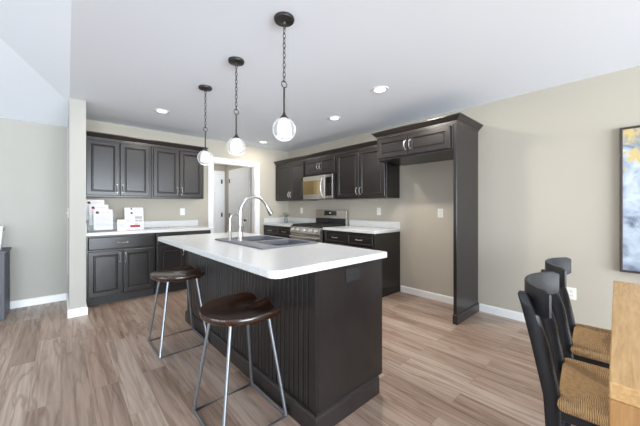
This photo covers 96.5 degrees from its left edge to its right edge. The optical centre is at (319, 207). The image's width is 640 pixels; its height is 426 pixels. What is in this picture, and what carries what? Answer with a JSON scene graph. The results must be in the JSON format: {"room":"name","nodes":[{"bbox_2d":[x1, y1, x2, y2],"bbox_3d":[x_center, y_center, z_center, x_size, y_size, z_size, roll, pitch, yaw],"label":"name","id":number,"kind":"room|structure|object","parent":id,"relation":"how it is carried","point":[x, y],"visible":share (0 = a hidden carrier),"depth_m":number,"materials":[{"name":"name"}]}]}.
{"room":"kitchen","nodes":[
{"label":"kitchen","id":0,"kind":"room"},
{"bbox_2d":[0,38,68,126],"bbox_3d":[-4.456,-1.500,0.424,6.174,0.860,3.556,0,0,-42],"label":"ceiling","id":1,"kind":"structure","parent":0,"point":[25,95],"depth_m":3.11,"materials":[{"name":"white paint"}]},
{"bbox_2d":[68,98,85,309],"bbox_3d":[-3.016,0.001,3.532,0.143,2.439,0.854,0,0,-42],"label":"wall","id":2,"kind":"structure","parent":0,"point":[77,108],"depth_m":3.21,"materials":[{"name":"beige paint"}]},
{"bbox_2d":[66,293,87,317],"bbox_3d":[-3.004,1.175,3.519,0.173,0.090,0.849,0,0,-42],"label":"baseboard","id":3,"kind":"structure","parent":2,"relation":"attached to","point":[71,313],"depth_m":3.21,"materials":[{"name":"white wood"}]},
{"bbox_2d":[0,118,287,300],"bbox_3d":[-4.302,-0.010,3.021,9.697,2.460,0.120,0,0,-42],"label":"wall","id":4,"kind":"structure","parent":0,"point":[33,156],"depth_m":3.69,"materials":[{"name":"beige paint"}]},
{"bbox_2d":[10,293,66,308],"bbox_3d":[-5.603,1.175,1.747,6.058,0.090,0.014,0,0,-42],"label":"baseboard","id":5,"kind":"structure","parent":4,"relation":"attached to","point":[58,297],"depth_m":3.60,"materials":[{"name":"white wood"}]},
{"bbox_2d":[86,138,150,197],"bbox_3d":[-2.836,-0.525,4.011,0.756,0.760,0.383,0,0,-42],"label":"upper cabinet","id":6,"kind":"object","parent":4,"relation":"attached to","point":[114,169],"visible":0.99,"depth_m":3.88,"materials":[{"name":"brown wood"}]},
{"bbox_2d":[86,220,197,229],"bbox_3d":[-2.666,0.256,4.411,1.516,0.100,0.019,0,0,-42],"label":"backsplash","id":7,"kind":"structure","parent":4,"relation":"attached to","point":[147,224],"depth_m":4.56,"materials":[{"name":"white laminate"}]},
{"bbox_2d":[148,146,203,198],"bbox_3d":[-2.274,-0.525,4.521,0.753,0.760,0.383,0,0,-42],"label":"upper cabinet","id":8,"kind":"object","parent":4,"relation":"attached to","point":[175,173],"visible":0.99,"depth_m":4.38,"materials":[{"name":"brown wood"}]},
{"bbox_2d":[86,130,207,151],"bbox_3d":[-2.534,-0.945,4.284,1.568,0.078,0.381,0,0,-42],"label":"crown molding","id":9,"kind":"structure","parent":8,"relation":"attached to","point":[89,134],"depth_m":4.06,"materials":[{"name":"black wood"}]},
{"bbox_2d":[180,208,184,214],"bbox_3d":[-2.290,0.065,4.757,0.072,0.115,0.015,0,0,-42],"label":"light switch","id":10,"kind":"object","parent":4,"relation":"attached to","point":[182,210],"visible":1,"depth_m":4.76,"materials":[{"name":"white plastic"}]},
{"bbox_2d":[208,157,259,234],"bbox_3d":[-1.639,0.155,5.436,1.030,2.130,0.148,0,0,-42],"label":"trim","id":11,"kind":"structure","parent":4,"relation":"attached to","point":[255,166],"depth_m":5.49,"materials":[{"name":"white wood"}]},
{"bbox_2d":[214,164,225,232],"bbox_3d":[-2.916,-0.010,6.606,1.670,2.460,0.100,0,0,-42],"label":"wall","id":12,"kind":"structure","parent":0,"point":[217,167],"depth_m":7.04,"materials":[{"name":"beige paint"}]},
{"bbox_2d":[214,170,224,232],"bbox_3d":[-2.669,0.160,6.699,0.920,2.120,0.093,0,0,-42],"label":"door","id":13,"kind":"structure","parent":12,"relation":"in","point":[219,180],"depth_m":6.93,"materials":[{"name":"white paint"}]},
{"bbox_2d":[226,165,251,232],"bbox_3d":[-1.760,-0.010,6.501,0.100,2.460,1.610,0,0,-42],"label":"wall","id":14,"kind":"structure","parent":0,"point":[228,168],"depth_m":6.94,"materials":[{"name":"beige paint"}]},
{"bbox_2d":[229,167,250,232],"bbox_3d":[-1.869,0.160,6.476,0.093,2.120,1.070,0,0,-42],"label":"door","id":15,"kind":"structure","parent":14,"relation":"in","point":[240,178],"depth_m":6.43,"materials":[{"name":"white paint"}]},
{"bbox_2d":[0,289,573,425],"bbox_3d":[-1.129,1.270,-0.485,9.977,0.100,13.100,0,0,-42],"label":"floor","id":16,"kind":"structure","parent":0,"point":[100,367],"depth_m":2.10,"materials":[{"name":"beige wood"}]},
{"bbox_2d":[0,247,11,320],"bbox_3d":[-4.009,0.846,2.859,1.212,0.748,0.477,0,0,-42],"label":"console table","id":17,"kind":"object","parent":16,"relation":"on","point":[4,252],"visible":1,"depth_m":3.10,"materials":[{"name":"grey paint"}]},
{"bbox_2d":[0,226,4,249],"bbox_3d":[-3.658,0.341,3.192,0.196,0.260,0.201,0,0,-42],"label":"succulent planter","id":18,"kind":"object","parent":17,"relation":"on","point":[1,227],"visible":1,"depth_m":3.20,"materials":[{"name":"white ceramic"}]},
{"bbox_2d":[86,233,154,306],"bbox_3d":[-2.745,0.783,3.904,0.743,0.874,0.663,0,0,-42],"label":"base cabinet","id":19,"kind":"object","parent":16,"relation":"on","point":[118,267],"visible":0.98,"depth_m":3.67,"materials":[{"name":"brown wood"}]},
{"bbox_2d":[86,220,211,235],"bbox_3d":[-2.465,0.275,4.179,1.538,0.138,0.633,0,0,-42],"label":"countertop","id":20,"kind":"structure","parent":19,"relation":"on","point":[187,225],"depth_m":4.20,"materials":[{"name":"white stone"}]},
{"bbox_2d":[117,220,125,230],"bbox_3d":[-2.629,0.231,3.785,0.100,0.149,0.020,0,0,-42],"label":"card","id":21,"kind":"object","parent":20,"relation":"on","point":[121,224],"visible":0.97,"depth_m":3.78,"materials":[{"name":"white paper"}]},
{"bbox_2d":[124,208,143,229],"bbox_3d":[-2.614,0.151,4.013,0.225,0.308,0.057,0,0,-42],"label":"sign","id":22,"kind":"object","parent":20,"relation":"on","point":[134,218],"visible":0.98,"depth_m":4.01,"materials":[{"name":"white paper"}]},
{"bbox_3d":[-2.847,0.180,3.718,0.167,0.250,0.306,0,0,45],"label":"brochure holder","id":23,"kind":"object","parent":20,"relation":"on","visible":0},
{"bbox_2d":[86,200,103,219],"bbox_3d":[-2.940,0.026,3.727,0.036,0.263,0.200,0,0,45],"label":"leaflet","id":24,"kind":"object","parent":23,"relation":"in","point":[88,202],"visible":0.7,"depth_m":3.70,"materials":[{"name":"white paper"}]},
{"bbox_2d":[89,205,107,224],"bbox_3d":[-2.873,0.091,3.710,0.036,0.263,0.200,0,0,45],"label":"leaflet","id":25,"kind":"object","parent":23,"relation":"in","point":[91,207],"visible":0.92,"depth_m":3.66,"materials":[{"name":"white paper"}]},
{"bbox_2d":[93,209,112,229],"bbox_3d":[-2.806,0.153,3.696,0.036,0.263,0.200,0,0,45],"label":"leaflet","id":26,"kind":"object","parent":23,"relation":"in","point":[103,218],"visible":1,"depth_m":3.69,"materials":[{"name":"white paper"}]},
{"bbox_2d":[147,266,208,358],"bbox_3d":[-1.289,0.891,2.574,0.421,0.656,0.451,0,0,-42],"label":"bar stool","id":27,"kind":"object","parent":16,"relation":"on","point":[181,273],"visible":0.98,"depth_m":2.55,"materials":[{"name":"metal"}]},
{"bbox_2d":[154,230,210,294],"bbox_3d":[-2.180,0.783,4.418,0.763,0.874,0.663,0,0,-42],"label":"base cabinet","id":28,"kind":"object","parent":16,"relation":"on","point":[166,255],"visible":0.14,"depth_m":4.08,"materials":[{"name":"brown wood"}]},
{"bbox_2d":[192,292,287,425],"bbox_3d":[-0.481,0.891,1.677,0.421,0.656,0.451,0,0,-42],"label":"bar stool","id":29,"kind":"object","parent":16,"relation":"on","point":[240,309],"visible":1,"depth_m":1.66,"materials":[{"name":"brown wood"}]},
{"bbox_2d":[264,225,290,237],"bbox_3d":[-0.604,0.783,5.636,0.663,0.874,0.973,0,0,-42],"label":"base cabinet","id":30,"kind":"object","parent":16,"relation":"on","point":[278,231],"visible":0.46,"depth_m":5.42,"materials":[{"name":"brown wood"}]},
{"bbox_2d":[263,217,315,226],"bbox_3d":[-0.597,0.275,5.647,0.638,0.138,0.971,0,0,-42],"label":"countertop","id":31,"kind":"structure","parent":30,"relation":"on","point":[267,221],"depth_m":5.83,"materials":[{"name":"white stone"}]},
{"bbox_2d":[284,213,289,222],"bbox_3d":[-0.689,0.193,5.822,0.260,0.224,0.245,0,0,-42],"label":"potted plant","id":32,"kind":"object","parent":31,"relation":"on","point":[285,218],"visible":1,"depth_m":5.79,"materials":[{"name":"green plant"}]},
{"bbox_2d":[185,251,381,425],"bbox_3d":[-0.494,0.777,2.514,0.659,0.886,2.132,0,0,-42],"label":"kitchen island","id":33,"kind":"object","parent":16,"relation":"on","point":[327,330],"visible":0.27,"depth_m":1.74,"materials":[{"name":"brown wood"}]},
{"bbox_2d":[158,232,386,278],"bbox_3d":[-0.602,0.314,2.409,0.906,0.039,2.155,0,0,-42],"label":"island countertop","id":34,"kind":"structure","parent":33,"relation":"on","point":[284,262],"depth_m":1.80,"materials":[{"name":"white stone"}]},
{"bbox_2d":[227,213,238,239],"bbox_3d":[-0.765,0.166,2.549,0.118,0.234,0.061,0,0,-22],"label":"water faucet","id":35,"kind":"object","parent":34,"relation":"on","point":[229,231],"visible":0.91,"depth_m":2.52,"materials":[{"name":"silver metal"}]},
{"bbox_2d":[237,195,272,240],"bbox_3d":[-0.569,0.084,2.578,0.362,0.396,0.094,0,0,-42],"label":"kitchen faucet","id":36,"kind":"object","parent":34,"relation":"on","point":[240,229],"visible":0.98,"depth_m":2.49,"materials":[{"name":"silver metal"}]},
{"bbox_2d":[215,235,317,249],"bbox_3d":[-0.491,0.391,2.492,0.535,0.215,0.850,0,0,-42],"label":"sink","id":37,"kind":"object","parent":34,"relation":"in","point":[262,242],"visible":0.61,"depth_m":2.48,"materials":[{"name":"grey metal"}]},
{"bbox_2d":[346,266,359,281],"bbox_3d":[0.202,0.398,1.718,0.125,0.078,0.009,0,0,-42],"label":"wall outlet","id":38,"kind":"object","parent":33,"relation":"attached to","point":[353,273],"visible":1,"depth_m":1.71,"materials":[{"name":"grey plastic"}]},
{"bbox_2d":[289,210,347,242],"bbox_3d":[-0.042,0.618,4.939,0.711,1.165,0.786,0,0,-42],"label":"gas range","id":39,"kind":"object","parent":16,"relation":"on","point":[314,232],"visible":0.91,"depth_m":4.88,"materials":[{"name":"silver metal"}]},
{"bbox_2d":[291,225,340,227],"bbox_3d":[-0.037,0.311,4.943,0.570,0.018,0.784,0,0,-42],"label":"cooktop","id":40,"kind":"object","parent":39,"relation":"in","point":[292,226],"depth_m":4.68,"materials":[{"name":"black metal"}]},
{"bbox_2d":[324,230,399,296],"bbox_3d":[0.600,0.783,4.312,0.663,0.874,0.973,0,0,-42],"label":"base cabinet","id":41,"kind":"object","parent":16,"relation":"on","point":[388,242],"visible":0.43,"depth_m":4.01,"materials":[{"name":"brown wood"}]},
{"bbox_2d":[323,220,400,233],"bbox_3d":[0.613,0.275,4.316,0.638,0.138,0.993,0,0,-42],"label":"countertop","id":42,"kind":"structure","parent":41,"relation":"on","point":[357,226],"depth_m":4.27,"materials":[{"name":"white stone"}]},
{"bbox_2d":[453,122,478,324],"bbox_3d":[1.643,0.162,3.193,0.624,2.114,0.050,0,0,-42],"label":"end panel","id":43,"kind":"object","parent":16,"relation":"on","point":[465,140],"visible":1,"depth_m":3.14,"materials":[{"name":"brown wood"}]},
{"bbox_2d":[518,271,608,425],"bbox_3d":[1.187,0.775,1.191,0.547,0.890,0.497,0,0,43],"label":"dining chair","id":44,"kind":"object","parent":16,"relation":"on","point":[575,392],"visible":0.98,"depth_m":1.18,"materials":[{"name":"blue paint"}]},
{"bbox_2d":[541,257,610,425],"bbox_3d":[1.622,0.775,1.621,0.547,0.890,0.497,0,0,44],"label":"dining chair","id":45,"kind":"object","parent":16,"relation":"on","point":[580,342],"visible":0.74,"depth_m":1.60,"materials":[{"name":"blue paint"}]},
{"bbox_2d":[609,281,639,425],"bbox_3d":[1.642,0.840,0.941,1.520,0.759,0.950,0,0,-44],"label":"dining table","id":46,"kind":"object","parent":16,"relation":"on","point":[624,369],"visible":1,"depth_m":0.88,"materials":[{"name":"brown wood"}]},
{"bbox_2d":[0,0,639,151],"bbox_3d":[1.200,-1.575,0.461,5.198,0.710,11.309,0,0,-42],"label":"ceiling","id":47,"kind":"structure","parent":0,"point":[130,59],"depth_m":2.32,"materials":[{"name":"white paint"}]},
{"bbox_2d":[154,109,169,113],"bbox_3d":[-1.991,-1.216,3.596,0.176,0.007,0.176,0,0,-42],"label":"recessed light","id":48,"kind":"object","parent":47,"relation":"in","point":[163,111],"visible":1,"depth_m":3.60,"materials":[{"name":"white"}]},
{"bbox_2d":[198,85,211,165],"bbox_3d":[-1.160,-0.824,2.886,0.151,0.791,0.151,0,0,-42],"label":"pendant light","id":49,"kind":"object","parent":47,"relation":"hanging from","point":[205,156],"visible":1,"depth_m":2.87,"materials":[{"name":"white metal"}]},
{"bbox_2d":[228,56,243,152],"bbox_3d":[-0.693,-0.824,2.361,0.151,0.791,0.151,0,0,-42],"label":"pendant light","id":50,"kind":"object","parent":47,"relation":"hanging from","point":[236,145],"visible":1,"depth_m":2.35,"materials":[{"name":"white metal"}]},
{"bbox_2d":[272,11,295,136],"bbox_3d":[-0.230,-0.824,1.835,0.151,0.791,0.151,0,0,-42],"label":"pendant light","id":51,"kind":"object","parent":47,"relation":"hanging from","point":[283,19],"visible":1,"depth_m":1.82,"materials":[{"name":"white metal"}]},
{"bbox_2d":[328,116,340,119],"bbox_3d":[0.198,-1.216,3.876,0.176,0.007,0.176,0,0,-42],"label":"recessed light","id":52,"kind":"object","parent":47,"relation":"in","point":[331,117],"visible":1,"depth_m":3.87,"materials":[{"name":"white"}]},
{"bbox_2d":[371,86,388,92],"bbox_3d":[0.619,-1.216,2.942,0.176,0.007,0.176,0,0,-42],"label":"recessed light","id":53,"kind":"object","parent":47,"relation":"in","point":[379,89],"visible":1,"depth_m":2.93,"materials":[{"name":"white"}]},
{"bbox_2d":[288,66,639,329],"bbox_3d":[3.079,-0.010,2.169,0.120,2.460,11.069,0,0,-42],"label":"wall","id":54,"kind":"structure","parent":0,"point":[549,158],"depth_m":3.03,"materials":[{"name":"beige paint"}]},
{"bbox_2d":[276,160,317,200],"bbox_3d":[-0.501,-0.511,5.730,0.383,0.738,0.973,0,0,-42],"label":"upper cabinet","id":55,"kind":"object","parent":54,"relation":"attached to","point":[289,177],"visible":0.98,"depth_m":5.58,"materials":[{"name":"brown wood"}]},
{"bbox_2d":[274,140,376,165],"bbox_3d":[-0.040,-0.920,4.980,0.055,0.078,2.705,0,0,-42],"label":"crown molding","id":56,"kind":"structure","parent":55,"relation":"attached to","point":[373,143],"depth_m":4.74,"materials":[{"name":"black wood"}]},
{"bbox_2d":[288,217,315,222],"bbox_3d":[-0.361,0.256,5.847,0.019,0.100,0.950,0,0,-42],"label":"backsplash","id":57,"kind":"structure","parent":54,"relation":"attached to","point":[290,219],"depth_m":5.83,"materials":[{"name":"white laminate"}]},
{"bbox_2d":[305,154,336,176],"bbox_3d":[0.098,-0.723,5.072,0.383,0.315,0.798,0,0,-42],"label":"upper cabinet","id":58,"kind":"object","parent":54,"relation":"attached to","point":[327,164],"visible":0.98,"depth_m":4.93,"materials":[{"name":"brown wood"}]},
{"bbox_2d":[303,174,336,199],"bbox_3d":[0.071,-0.357,5.047,0.454,0.410,0.771,0,0,-42],"label":"microwave","id":59,"kind":"object","parent":58,"relation":"attached to","point":[319,187],"visible":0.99,"depth_m":4.86,"materials":[{"name":"silver metal"}]},
{"bbox_2d":[337,146,399,199],"bbox_3d":[0.699,-0.511,4.411,0.383,0.738,0.973,0,0,-42],"label":"upper cabinet","id":60,"kind":"object","parent":54,"relation":"attached to","point":[360,175],"visible":0.98,"depth_m":4.21,"materials":[{"name":"brown wood"}]},
{"bbox_2d":[349,220,400,228],"bbox_3d":[0.842,0.256,4.524,0.019,0.100,0.989,0,0,-42],"label":"backsplash","id":61,"kind":"structure","parent":54,"relation":"attached to","point":[381,224],"depth_m":4.46,"materials":[{"name":"white laminate"}]},
{"bbox_2d":[377,123,452,165],"bbox_3d":[1.281,-0.752,3.561,0.664,0.285,0.975,0,0,-42],"label":"upper cabinet","id":62,"kind":"object","parent":54,"relation":"attached to","point":[435,144],"visible":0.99,"depth_m":3.36,"materials":[{"name":"brown wood"}]},
{"bbox_2d":[371,112,482,138],"bbox_3d":[1.293,-0.935,3.546,0.663,0.078,1.127,0,0,-42],"label":"crown molding","id":63,"kind":"structure","parent":62,"relation":"on","point":[459,117],"depth_m":3.22,"materials":[{"name":"black wood"}]},
{"bbox_2d":[401,285,452,303],"bbox_3d":[1.515,1.175,3.789,0.014,0.090,1.000,0,0,-42],"label":"baseboard","id":64,"kind":"structure","parent":54,"relation":"attached to","point":[430,295],"depth_m":3.85,"materials":[{"name":"white wood"}]},
{"bbox_2d":[438,209,442,217],"bbox_3d":[1.573,0.070,3.729,0.009,0.115,0.072,0,0,-42],"label":"wall outlet","id":65,"kind":"object","parent":54,"relation":"attached to","point":[440,211],"visible":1,"depth_m":3.72,"materials":[{"name":"white plastic"}]},
{"bbox_2d":[479,303,524,321],"bbox_3d":[4.319,1.175,0.703,0.014,0.090,7.230,0,0,-42],"label":"baseboard","id":66,"kind":"structure","parent":54,"relation":"attached to","point":[510,314],"depth_m":3.20,"materials":[{"name":"white wood"}]},
{"bbox_2d":[566,287,575,299],"bbox_3d":[2.442,0.832,2.773,0.009,0.115,0.072,0,0,-42],"label":"wall outlet","id":67,"kind":"object","parent":54,"relation":"attached to","point":[571,291],"visible":0.89,"depth_m":2.77,"materials":[{"name":"white plastic"}]},
{"bbox_2d":[620,125,639,273],"bbox_3d":[2.949,-0.071,2.187,0.043,1.262,0.900,0,0,-42],"label":"framed painting","id":68,"kind":"object","parent":54,"relation":"attached to","point":[629,136],"visible":1,"depth_m":2.46,"materials":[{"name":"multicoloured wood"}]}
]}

